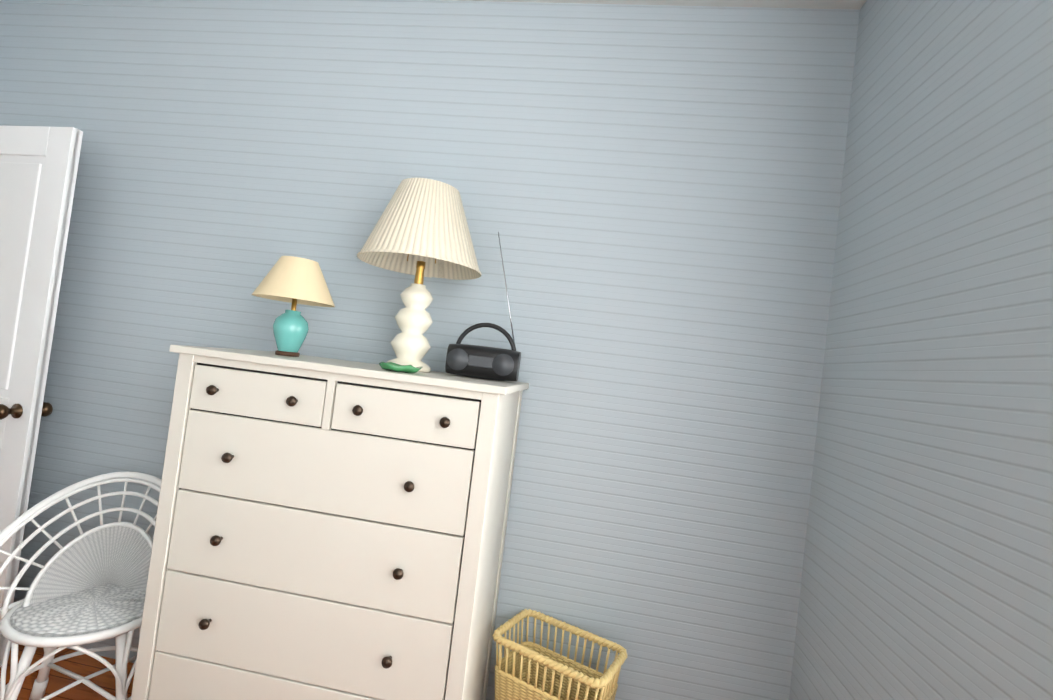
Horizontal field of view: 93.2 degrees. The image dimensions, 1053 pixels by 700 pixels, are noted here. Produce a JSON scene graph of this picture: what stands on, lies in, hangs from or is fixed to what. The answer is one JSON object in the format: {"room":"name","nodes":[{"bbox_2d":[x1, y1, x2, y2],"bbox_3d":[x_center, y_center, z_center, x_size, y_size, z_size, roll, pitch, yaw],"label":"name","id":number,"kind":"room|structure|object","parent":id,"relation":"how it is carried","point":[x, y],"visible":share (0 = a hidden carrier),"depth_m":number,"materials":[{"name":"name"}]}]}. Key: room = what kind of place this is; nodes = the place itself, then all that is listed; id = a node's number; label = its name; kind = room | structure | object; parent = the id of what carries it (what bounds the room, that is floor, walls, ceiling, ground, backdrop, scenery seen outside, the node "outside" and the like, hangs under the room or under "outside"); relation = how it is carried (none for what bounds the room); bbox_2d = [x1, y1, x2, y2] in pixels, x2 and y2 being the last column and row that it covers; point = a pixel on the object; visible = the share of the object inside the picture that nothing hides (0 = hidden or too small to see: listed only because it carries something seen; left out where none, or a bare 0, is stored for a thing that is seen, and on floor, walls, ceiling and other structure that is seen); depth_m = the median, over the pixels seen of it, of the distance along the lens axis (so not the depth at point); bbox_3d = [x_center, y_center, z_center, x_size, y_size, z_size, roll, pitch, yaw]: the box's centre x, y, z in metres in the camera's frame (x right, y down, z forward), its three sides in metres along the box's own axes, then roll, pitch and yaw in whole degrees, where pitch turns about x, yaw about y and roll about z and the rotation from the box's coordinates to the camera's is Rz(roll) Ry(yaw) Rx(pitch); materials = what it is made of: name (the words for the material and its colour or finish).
{"room":"bedroom","nodes":[
{"label":"bedroom","id":0,"kind":"room"},
{"bbox_2d":[0,645,134,699],"bbox_3d":[-3.890,1.023,2.459,10.050,0.060,7.500,7,-2,8],"label":"floor","id":1,"kind":"structure","parent":0,"point":[84,665],"depth_m":1.88,"materials":[{"name":"brown wood"}]},
{"bbox_2d":[0,471,161,699],"bbox_3d":[-1.424,0.863,1.675,0.572,0.807,0.498,7,-2,8],"label":"wicker chair","id":2,"kind":"object","parent":1,"relation":"on","point":[89,587],"visible":0.71,"depth_m":1.68,"materials":[{"name":"white wicker"}]},
{"bbox_2d":[131,345,528,699],"bbox_3d":[-0.602,0.703,1.633,1.020,1.310,0.513,7,-2,8],"label":"dresser","id":3,"kind":"object","parent":1,"relation":"on","point":[329,529],"visible":1,"depth_m":1.42,"materials":[{"name":"white wood"}]},
{"bbox_2d":[251,256,334,356],"bbox_3d":[-0.783,-0.142,1.675,0.256,0.325,0.256,7,-2,8],"label":"table lamp","id":4,"kind":"object","parent":3,"relation":"on","point":[294,281],"visible":1,"depth_m":1.62,"materials":[{"name":"beige fabric"}]},
{"bbox_2d":[379,362,422,372],"bbox_3d":[-0.374,0.054,1.490,0.138,0.025,0.174,7,-2,8],"label":"dish","id":5,"kind":"object","parent":3,"relation":"on","point":[390,366],"visible":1,"depth_m":1.44,"materials":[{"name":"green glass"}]},
{"bbox_2d":[357,178,481,371],"bbox_3d":[-0.365,-0.253,1.702,0.418,0.645,0.418,7,-2,8],"label":"table lamp","id":6,"kind":"object","parent":3,"relation":"on","point":[420,231],"visible":0.92,"depth_m":1.62,"materials":[{"name":"white fabric"}]},
{"bbox_2d":[445,232,520,380],"bbox_3d":[-0.120,-0.168,1.712,0.248,0.534,0.199,7,-2,8],"label":"radio","id":7,"kind":"object","parent":3,"relation":"on","point":[484,362],"visible":1,"depth_m":1.63,"materials":[{"name":"black plastic"}]},
{"bbox_2d":[492,609,627,699],"bbox_3d":[0.080,1.192,1.614,0.402,0.501,0.250,6,-2,31],"label":"wicker basket","id":8,"kind":"object","parent":1,"relation":"on","point":[528,670],"visible":1,"depth_m":1.65,"materials":[{"name":"yellow wicker"}]},
{"bbox_2d":[0,0,859,699],"bbox_3d":[-0.676,-0.023,2.009,3.720,2.756,0.140,7,-2,8],"label":"wall","id":9,"kind":"structure","parent":0,"point":[652,194],"depth_m":1.86,"materials":[{"name":"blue paint"}]},
{"bbox_2d":[0,126,82,666],"bbox_3d":[-2.307,0.117,1.962,0.918,2.062,0.182,7,-2,8],"label":"door","id":10,"kind":"structure","parent":9,"relation":"in","point":[38,169],"depth_m":1.91,"materials":[{"name":"white wood"}]},
{"bbox_2d":[445,0,866,9],"bbox_3d":[-0.834,-1.530,0.361,3.940,0.100,3.580,7,-2,8],"label":"ceiling","id":11,"kind":"structure","parent":0,"point":[836,4],"depth_m":1.79,"materials":[{"name":"white paint"}]},
{"bbox_2d":[789,0,1052,699],"bbox_3d":[0.866,0.105,0.068,0.140,2.756,3.300,7,-2,8],"label":"wall","id":12,"kind":"structure","parent":0,"point":[927,571],"depth_m":1.15,"materials":[{"name":"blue paint"}]}
]}

